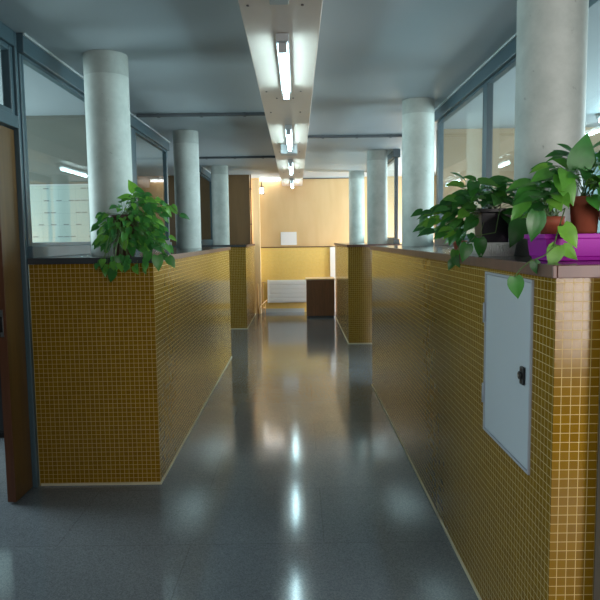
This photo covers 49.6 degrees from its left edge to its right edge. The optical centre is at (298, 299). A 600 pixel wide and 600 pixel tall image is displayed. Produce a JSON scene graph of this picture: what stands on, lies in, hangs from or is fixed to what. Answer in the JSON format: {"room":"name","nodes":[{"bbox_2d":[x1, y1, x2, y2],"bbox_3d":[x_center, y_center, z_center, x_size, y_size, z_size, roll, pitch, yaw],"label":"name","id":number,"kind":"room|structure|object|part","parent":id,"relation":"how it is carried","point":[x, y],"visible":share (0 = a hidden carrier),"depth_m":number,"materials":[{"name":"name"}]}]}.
{"room":"school corridor","nodes":[
{"label":"school corridor","id":0,"kind":"room"},
{"bbox_2d":[26,115,87,306],"bbox_3d":[-2.870,-0.382,5.827,2.670,2.455,0.080,-1,5,0],"label":"wall","id":1,"kind":"structure","parent":0,"point":[57,147],"depth_m":5.70,"materials":[{"name":"grey"}]},
{"bbox_2d":[28,184,90,287],"bbox_3d":[-2.332,-0.556,5.754,1.270,0.920,0.032,-1,5,0],"label":"whiteboard","id":2,"kind":"object","parent":1,"relation":"attached to","point":[59,212],"visible":0.17,"depth_m":5.73,"materials":[{"name":"grey"}]},
{"bbox_3d":[-2.332,-0.556,5.754,1.270,0.920,0.032,-1,5,0],"label":"frame","id":3,"kind":"part","parent":2,"relation":"part of","materials":[{"name":"grey metal"}]},
{"bbox_2d":[137,175,250,244],"bbox_3d":[-2.530,-1.541,11.231,3.380,1.183,0.060,-1,5,0],"label":"wall partition","id":4,"kind":"structure","parent":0,"point":[239,185],"depth_m":11.19,"materials":[{"name":"brown wood"}]},
{"bbox_2d":[250,175,251,243],"bbox_3d":[-0.820,-1.558,11.182,0.028,1.180,0.039,-1,5,0],"label":"pipe","id":5,"kind":"object","parent":4,"relation":"attached to","point":[250,175],"visible":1,"depth_m":11.16,"materials":[{"name":"grey metal"}]},
{"bbox_2d":[0,312,478,599],"bbox_3d":[0.012,0.918,5.361,8.400,0.120,13.700,-1,5,0],"label":"floor","id":6,"kind":"structure","parent":0,"point":[293,480],"depth_m":3.28,"materials":[{"name":"tile"}]},
{"bbox_2d":[0,323,36,437],"bbox_3d":[-2.078,0.531,4.698,0.770,0.830,0.482,-1,5,0],"label":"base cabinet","id":7,"kind":"object","parent":6,"relation":"on","point":[1,408],"visible":0.14,"depth_m":4.50,"materials":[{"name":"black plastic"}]},
{"bbox_2d":[28,250,231,485],"bbox_3d":[-1.119,0.235,5.526,0.683,1.238,3.912,-1,5,0],"label":"tiled wall","id":8,"kind":"structure","parent":6,"relation":"on","point":[125,368],"depth_m":3.61,"materials":[{"name":"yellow tile"}]},
{"bbox_2d":[27,247,230,264],"bbox_3d":[-1.123,-0.399,5.465,0.693,0.033,3.932,-1,5,0],"label":"countertop","id":9,"kind":"structure","parent":8,"relation":"on","point":[178,253],"depth_m":3.65,"materials":[{"name":"stone"}]},
{"bbox_2d":[16,33,171,257],"bbox_3d":[-1.483,-0.999,5.408,0.100,1.183,3.900,-1,5,0],"label":"window","id":10,"kind":"structure","parent":9,"relation":"on","point":[30,53],"depth_m":3.86,"materials":[{"name":"blue paint"}]},
{"bbox_3d":[-1.495,-1.538,5.356,0.090,0.100,3.900,-1,5,0],"label":"rail","id":11,"kind":"part","parent":10,"relation":"part of","materials":[{"name":"grey metal"}]},
{"bbox_3d":[-1.481,-0.443,5.461,0.080,0.065,3.900,-1,5,0],"label":"rail","id":12,"kind":"part","parent":10,"relation":"part of","materials":[{"name":"grey metal"}]},
{"bbox_2d":[83,50,132,255],"bbox_3d":[-1.139,-0.861,3.914,0.258,1.182,0.258,-1,5,0],"label":"concrete column","id":13,"kind":"structure","parent":9,"relation":"on","point":[106,72],"depth_m":3.80,"materials":[{"name":"grey concrete"}]},
{"bbox_2d":[91,180,189,282],"bbox_3d":[-0.878,-0.386,3.593,0.553,0.561,0.372,-1,5,0],"label":"pothos plant","id":14,"kind":"object","parent":9,"relation":"on","point":[123,231],"visible":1,"depth_m":3.56,"materials":[{"name":"green plant"}]},
{"bbox_3d":[-0.990,-0.364,3.681,0.172,0.232,0.172,-1,5,0],"label":"pot","id":15,"kind":"part","parent":14,"relation":"part of","materials":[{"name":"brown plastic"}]},
{"bbox_2d":[173,130,201,247],"bbox_3d":[-1.145,-1.124,6.672,0.258,1.182,0.258,-1,5,0],"label":"concrete column","id":16,"kind":"structure","parent":9,"relation":"on","point":[185,142],"depth_m":6.57,"materials":[{"name":"grey concrete"}]},
{"bbox_2d":[229,246,255,328],"bbox_3d":[-1.594,-0.259,10.772,1.619,1.238,1.971,-1,5,0],"label":"tiled wall","id":17,"kind":"structure","parent":6,"relation":"on","point":[241,259],"depth_m":9.82,"materials":[{"name":"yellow tile"}]},
{"bbox_2d":[172,244,254,247],"bbox_3d":[-1.597,-0.892,10.702,1.629,0.033,1.972,-1,5,0],"label":"countertop","id":18,"kind":"structure","parent":17,"relation":"on","point":[230,245],"depth_m":9.72,"materials":[{"name":"stone"}]},
{"bbox_2d":[199,165,212,244],"bbox_3d":[-1.489,-1.479,10.435,0.100,1.183,1.500,-1,5,0],"label":"window","id":19,"kind":"structure","parent":18,"relation":"on","point":[204,173],"depth_m":10.50,"materials":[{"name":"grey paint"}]},
{"bbox_3d":[-1.501,-2.018,10.383,0.090,0.100,1.500,-1,5,0],"label":"rail","id":20,"kind":"part","parent":19,"relation":"part of","materials":[{"name":"grey metal"}]},
{"bbox_3d":[-1.487,-0.922,10.488,0.080,0.065,1.500,-1,5,0],"label":"rail","id":21,"kind":"part","parent":19,"relation":"part of","materials":[{"name":"grey metal"}]},
{"bbox_2d":[211,165,229,244],"bbox_3d":[-1.189,-1.428,9.857,0.258,1.182,0.258,-1,5,0],"label":"concrete column","id":22,"kind":"structure","parent":18,"relation":"on","point":[219,173],"depth_m":9.76,"materials":[{"name":"grey concrete"}]},
{"bbox_2d":[257,282,267,313],"bbox_3d":[-0.675,-0.041,11.839,0.084,0.576,0.254,3,7,37],"label":"pipes","id":23,"kind":"object","parent":6,"relation":"on","point":[264,302],"visible":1,"depth_m":11.86,"materials":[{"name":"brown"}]},
{"bbox_2d":[305,277,334,317],"bbox_3d":[0.371,-0.053,11.344,0.500,0.668,0.525,-1,5,0],"label":"base cabinet","id":24,"kind":"object","parent":6,"relation":"on","point":[320,291],"visible":1,"depth_m":11.10,"materials":[{"name":"brown wood"}]},
{"bbox_2d":[335,245,371,343],"bbox_3d":[1.310,-0.197,9.724,1.374,1.238,2.906,-1,5,0],"label":"tiled wall","id":25,"kind":"structure","parent":6,"relation":"on","point":[353,265],"depth_m":8.31,"materials":[{"name":"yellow tile"}]},
{"bbox_2d":[334,242,401,246],"bbox_3d":[1.297,-0.831,9.661,1.384,0.033,2.922,-1,5,0],"label":"countertop","id":26,"kind":"structure","parent":25,"relation":"on","point":[365,244],"depth_m":8.21,"materials":[{"name":"stone"}]},
{"bbox_2d":[349,171,364,242],"bbox_3d":[0.968,-1.553,10.873,0.258,1.182,0.258,-1,5,0],"label":"concrete column","id":27,"kind":"structure","parent":26,"relation":"on","point":[356,178],"depth_m":10.77,"materials":[{"name":"white concrete"}]},
{"bbox_2d":[367,150,386,243],"bbox_3d":[1.005,-1.311,8.334,0.258,1.182,0.258,-1,5,0],"label":"concrete column","id":28,"kind":"structure","parent":26,"relation":"on","point":[376,159],"depth_m":8.23,"materials":[{"name":"grey concrete"}]},
{"bbox_2d":[387,149,399,243],"bbox_3d":[1.226,-1.436,9.614,0.100,1.183,2.870,-1,5,0],"label":"window","id":29,"kind":"structure","parent":26,"relation":"on","point":[393,155],"depth_m":8.22,"materials":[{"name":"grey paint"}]},
{"bbox_3d":[1.224,-1.975,9.562,0.090,0.100,2.870,-1,5,0],"label":"rail","id":30,"kind":"part","parent":29,"relation":"part of","materials":[{"name":"grey metal"}]},
{"bbox_3d":[1.239,-0.879,9.667,0.080,0.065,2.870,-1,5,0],"label":"rail","id":31,"kind":"part","parent":29,"relation":"part of","materials":[{"name":"grey metal"}]},
{"bbox_2d":[371,250,599,599],"bbox_3d":[0.942,0.362,3.848,0.576,1.250,4.242,-1,5,0],"label":"tiled wall","id":32,"kind":"structure","parent":6,"relation":"on","point":[490,395],"depth_m":2.17,"materials":[{"name":"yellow tile"}]},
{"bbox_2d":[370,245,599,278],"bbox_3d":[0.968,-0.278,3.787,0.638,0.034,4.262,-1,5,0],"label":"countertop","id":33,"kind":"structure","parent":32,"relation":"on","point":[561,269],"depth_m":2.08,"materials":[{"name":"stone"}]},
{"bbox_2d":[402,97,434,245],"bbox_3d":[0.973,-1.028,5.308,0.258,1.169,0.258,-1,5,0],"label":"concrete column","id":34,"kind":"structure","parent":33,"relation":"on","point":[418,112],"depth_m":5.20,"materials":[{"name":"grey concrete"}]},
{"bbox_2d":[448,232,474,269],"bbox_3d":[0.668,-0.218,2.732,0.210,0.178,0.148,-5,7,-40],"label":"potted plant","id":35,"kind":"object","parent":33,"relation":"on","point":[454,253],"visible":0.55,"depth_m":2.65,"materials":[{"name":"green plant"}]},
{"bbox_3d":[0.697,-0.229,2.812,0.062,0.057,0.062,-1,5,0],"label":"pot","id":36,"kind":"part","parent":35,"relation":"part of","materials":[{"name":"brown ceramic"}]},
{"bbox_2d":[411,172,527,261],"bbox_3d":[0.647,-0.313,2.440,0.460,0.332,0.323,-1,5,0],"label":"pothos plant","id":37,"kind":"object","parent":33,"relation":"on","point":[491,225],"visible":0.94,"depth_m":2.40,"materials":[{"name":"green plant"}]},
{"bbox_3d":[0.737,-0.263,2.482,0.120,0.166,0.120,-1,5,0],"label":"pot","id":38,"kind":"part","parent":37,"relation":"part of","materials":[{"name":"black plastic"}]},
{"bbox_2d":[466,242,516,255],"bbox_3d":[0.732,-0.195,2.488,0.154,0.051,0.162,-1,5,0],"label":"tray","id":39,"kind":"object","parent":33,"relation":"on","point":[496,248],"visible":0.65,"depth_m":2.41,"materials":[{"name":"grey plastic"}]},
{"bbox_2d":[434,0,597,245],"bbox_3d":[1.234,-0.878,3.695,0.100,1.170,4.080,-1,5,0],"label":"window","id":40,"kind":"structure","parent":33,"relation":"on","point":[503,60],"depth_m":4.26,"materials":[{"name":"blue paint"}]},
{"bbox_3d":[1.246,-0.328,3.747,0.080,0.065,4.080,-1,5,0],"label":"rail","id":41,"kind":"part","parent":40,"relation":"part of","materials":[{"name":"grey metal"}]},
{"bbox_3d":[1.232,-1.410,3.644,0.090,0.100,4.080,-1,5,0],"label":"rail","id":42,"kind":"part","parent":40,"relation":"part of","materials":[{"name":"grey metal"}]},
{"bbox_2d":[513,0,588,255],"bbox_3d":[0.943,-0.754,2.441,0.248,1.169,0.248,-1,5,0],"label":"concrete column","id":43,"kind":"structure","parent":33,"relation":"on","point":[552,35],"depth_m":2.34,"materials":[{"name":"grey concrete"}]},
{"bbox_2d":[524,233,599,260],"bbox_3d":[0.951,-0.163,1.972,0.478,0.079,0.173,-1,5,0],"label":"planter","id":44,"kind":"object","parent":33,"relation":"on","point":[588,246],"visible":0.71,"depth_m":1.90,"materials":[{"name":"purple plastic"}]},
{"bbox_2d":[507,171,580,297],"bbox_3d":[0.730,-0.203,1.915,0.202,0.373,0.378,1,6,20],"label":"pothos plant","id":45,"kind":"object","parent":44,"relation":"in","point":[539,215],"visible":0.8,"depth_m":1.88,"materials":[{"name":"green plant"}]},
{"bbox_3d":[0.774,-0.194,1.992,0.076,0.122,0.076,-1,5,0],"label":"pot","id":46,"kind":"part","parent":45,"relation":"part of","materials":[{"name":"ceramic"}]},
{"bbox_2d":[506,132,599,233],"bbox_3d":[0.832,-0.306,1.932,0.458,0.357,0.300,-1,5,0],"label":"pothos plant","id":47,"kind":"object","parent":44,"relation":"in","point":[584,209],"visible":0.97,"depth_m":1.88,"materials":[{"name":"green plant"}]},
{"bbox_3d":[0.857,-0.220,1.952,0.092,0.180,0.092,-1,5,0],"label":"pot","id":48,"kind":"part","parent":47,"relation":"part of","materials":[{"name":"ceramic"}]},
{"bbox_2d":[593,163,599,219],"bbox_3d":[1.039,-0.276,1.923,0.301,0.293,0.293,2,6,27],"label":"pothos plant","id":49,"kind":"object","parent":44,"relation":"in","point":[597,184],"visible":0.59,"depth_m":1.91,"materials":[{"name":"green plant"}]},
{"bbox_3d":[0.677,0.205,2.102,0.018,0.551,0.445,-1,5,0],"label":"access door","id":50,"kind":"part","parent":32,"relation":"part of","materials":[{"name":"grey metal"}]},
{"bbox_3d":[0.682,0.205,2.102,0.035,0.571,0.465,-1,5,0],"label":"access frame","id":51,"kind":"part","parent":32,"relation":"part of","materials":[{"name":"grey metal"}]},
{"bbox_3d":[0.656,0.223,1.931,0.005,0.024,0.024,-1,5,0],"label":"latch knob","id":52,"kind":"part","parent":32,"relation":"part of","materials":[{"name":"black plastic"}]},
{"bbox_2d":[593,405,599,599],"bbox_3d":[0.831,0.569,1.704,0.074,1.248,0.062,-1,5,0],"label":"trim","id":53,"kind":"structure","parent":32,"relation":"attached to","point":[596,596],"depth_m":1.73,"materials":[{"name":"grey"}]},
{"bbox_2d":[0,0,599,177],"bbox_3d":[-0.021,-1.645,5.117,8.400,0.120,13.700,-1,5,0],"label":"ceiling","id":54,"kind":"structure","parent":0,"point":[185,56],"depth_m":4.16,"materials":[{"name":"white paint"}]},
{"bbox_2d":[136,112,264,117],"bbox_3d":[-0.848,-1.610,5.662,1.126,0.030,0.048,-1,5,0],"label":"conduit","id":55,"kind":"object","parent":54,"relation":"attached to","point":[244,114],"visible":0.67,"depth_m":5.64,"materials":[{"name":"grey metal"}]},
{"bbox_2d":[199,156,274,158],"bbox_3d":[-0.852,-1.896,8.658,1.126,0.030,0.048,-1,5,0],"label":"conduit","id":56,"kind":"object","parent":54,"relation":"attached to","point":[225,157],"visible":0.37,"depth_m":8.64,"materials":[{"name":"grey metal"}]},
{"bbox_2d":[260,177,279,180],"bbox_3d":[-0.518,-2.185,11.742,0.380,0.049,0.095,-1,5,0],"label":"strip light","id":57,"kind":"object","parent":54,"relation":"attached to","point":[269,178],"visible":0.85,"depth_m":11.70,"materials":[{"name":"white plastic"}]},
{"bbox_2d":[238,0,322,188],"bbox_3d":[-0.096,-1.467,5.144,0.398,0.236,13.320,-1,5,0],"label":"lighting raceway","id":58,"kind":"object","parent":54,"relation":"attached to","point":[262,19],"depth_m":3.50,"materials":[{"name":"grey metal"}]},
{"bbox_3d":[-0.076,-1.235,3.524,0.060,0.081,1.090,-1,5,0],"label":"tube lamp","id":59,"kind":"part","parent":58,"relation":"part of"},
{"bbox_2d":[280,144,296,155],"bbox_3d":[-0.100,-1.521,6.595,0.170,0.094,0.180,-1,5,0],"label":"ceiling box","id":60,"kind":"object","parent":58,"relation":"attached to","point":[283,147],"visible":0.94,"depth_m":6.51,"materials":[{"name":"grey metal"}]},
{"bbox_3d":[-0.087,-1.464,5.933,0.060,0.081,1.090,-1,5,0],"label":"tube lamp","id":61,"kind":"part","parent":58,"relation":"part of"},
{"bbox_3d":[-0.100,-1.694,8.342,0.060,0.081,1.090,-1,5,0],"label":"tube lamp","id":62,"kind":"part","parent":58,"relation":"part of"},
{"bbox_3d":[-0.111,-1.924,10.751,0.060,0.081,1.090,-1,5,0],"label":"tube lamp","id":63,"kind":"part","parent":58,"relation":"part of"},
{"bbox_2d":[308,134,401,138],"bbox_3d":[0.623,-1.756,6.986,1.088,0.030,0.048,-1,5,0],"label":"conduit","id":64,"kind":"object","parent":54,"relation":"attached to","point":[390,135],"visible":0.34,"depth_m":6.97,"materials":[{"name":"grey metal"}]},
{"bbox_2d":[250,176,435,311],"bbox_3d":[-0.013,-1.006,11.969,8.400,2.455,0.120,-1,5,0],"label":"wall","id":65,"kind":"structure","parent":0,"point":[317,210],"depth_m":11.87,"materials":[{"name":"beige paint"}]},
{"bbox_2d":[252,180,261,313],"bbox_3d":[-0.757,-0.953,11.807,0.120,2.400,0.210,-1,5,0],"label":"trim","id":66,"kind":"structure","parent":65,"relation":"attached to","point":[255,183],"depth_m":11.69,"materials":[{"name":"brown wood"}]},
{"bbox_2d":[260,181,263,193],"bbox_3d":[-0.671,-2.034,11.761,0.080,0.240,0.096,-1,5,0],"label":"wall lamp","id":67,"kind":"object","parent":65,"relation":"attached to","point":[261,187],"visible":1,"depth_m":11.73,"materials":[{"name":"grey metal"}]},
{"bbox_2d":[264,308,303,312],"bbox_3d":[-0.325,0.192,12.016,0.855,0.070,0.012,-1,5,0],"label":"baseboard","id":68,"kind":"structure","parent":65,"relation":"attached to","point":[279,309],"depth_m":12.01,"materials":[{"name":"grey"}]},
{"bbox_2d":[267,280,305,302],"bbox_3d":[-0.138,-0.163,11.938,0.872,0.427,0.100,-1,5,0],"label":"radiator","id":69,"kind":"object","parent":65,"relation":"attached to","point":[278,291],"visible":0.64,"depth_m":11.89,"materials":[{"name":"white metal"}]},
{"bbox_2d":[281,232,296,244],"bbox_3d":[-0.185,-1.125,11.890,0.290,0.237,0.013,-1,5,0],"label":"notice sheet","id":70,"kind":"object","parent":65,"relation":"attached to","point":[287,238],"visible":1,"depth_m":11.88,"materials":[{"name":"white paper"}]},
{"bbox_2d":[261,246,332,247],"bbox_3d":[-0.038,-0.972,11.931,1.310,0.016,0.062,-1,5,0],"label":"trim","id":71,"kind":"structure","parent":65,"relation":"attached to","point":[307,246],"depth_m":11.90,"materials":[{"name":"brown wood"}]},
{"bbox_2d":[303,178,343,178],"bbox_3d":[0.622,-2.208,11.784,1.099,0.014,0.020,-1,5,0],"label":"trim","id":72,"kind":"structure","parent":65,"relation":"attached to","point":[303,178],"depth_m":11.78,"materials":[{"name":"grey metal"}]},
{"bbox_2d":[303,177,348,177],"bbox_3d":[0.622,-2.222,11.780,1.099,0.014,0.025,-1,5,0],"label":"trim","id":73,"kind":"structure","parent":65,"relation":"attached to","point":[303,177],"depth_m":11.77,"materials":[{"name":"grey"}]},
{"bbox_2d":[330,247,335,311],"bbox_3d":[0.638,-0.375,11.947,0.115,1.188,0.016,-1,5,0],"label":"trim","id":74,"kind":"structure","parent":65,"relation":"attached to","point":[332,249],"depth_m":11.91,"materials":[{"name":"white ceramic"}]},
{"bbox_2d":[436,127,599,237],"bbox_3d":[2.818,-0.551,6.822,2.750,2.455,0.080,-1,5,0],"label":"wall","id":75,"kind":"structure","parent":0,"point":[462,147],"depth_m":6.69,"materials":[{"name":"beige paint"}]},
{"bbox_3d":[-1.499,0.117,0.401,0.120,2.455,3.780,-1,5,0],"label":"wall","id":76,"kind":"structure","parent":0,"visible":0},
{"bbox_2d":[0,21,39,501],"bbox_3d":[-1.503,-0.122,2.909,0.078,2.455,1.238,-1,5,0],"label":"door","id":77,"kind":"structure","parent":76,"relation":"in","point":[16,347],"depth_m":3.40,"materials":[{"name":"brown paint"}]},
{"bbox_3d":[-1.510,0.120,3.302,0.017,0.140,0.004,-1,5,0],"label":"lock plate","id":78,"kind":"part","parent":77,"relation":"part of","materials":[{"name":"silver metal"}]},
{"bbox_3d":[-1.518,-1.305,2.810,0.078,0.080,1.145,-1,5,0],"label":"rail","id":79,"kind":"part","parent":77,"relation":"part of","materials":[{"name":"grey metal"}]},
{"bbox_3d":[-1.512,-1.089,2.835,0.045,0.353,1.135,-1,5,0],"label":"transom frame","id":80,"kind":"part","parent":77,"relation":"part of","materials":[{"name":"blue paint"}]}
]}

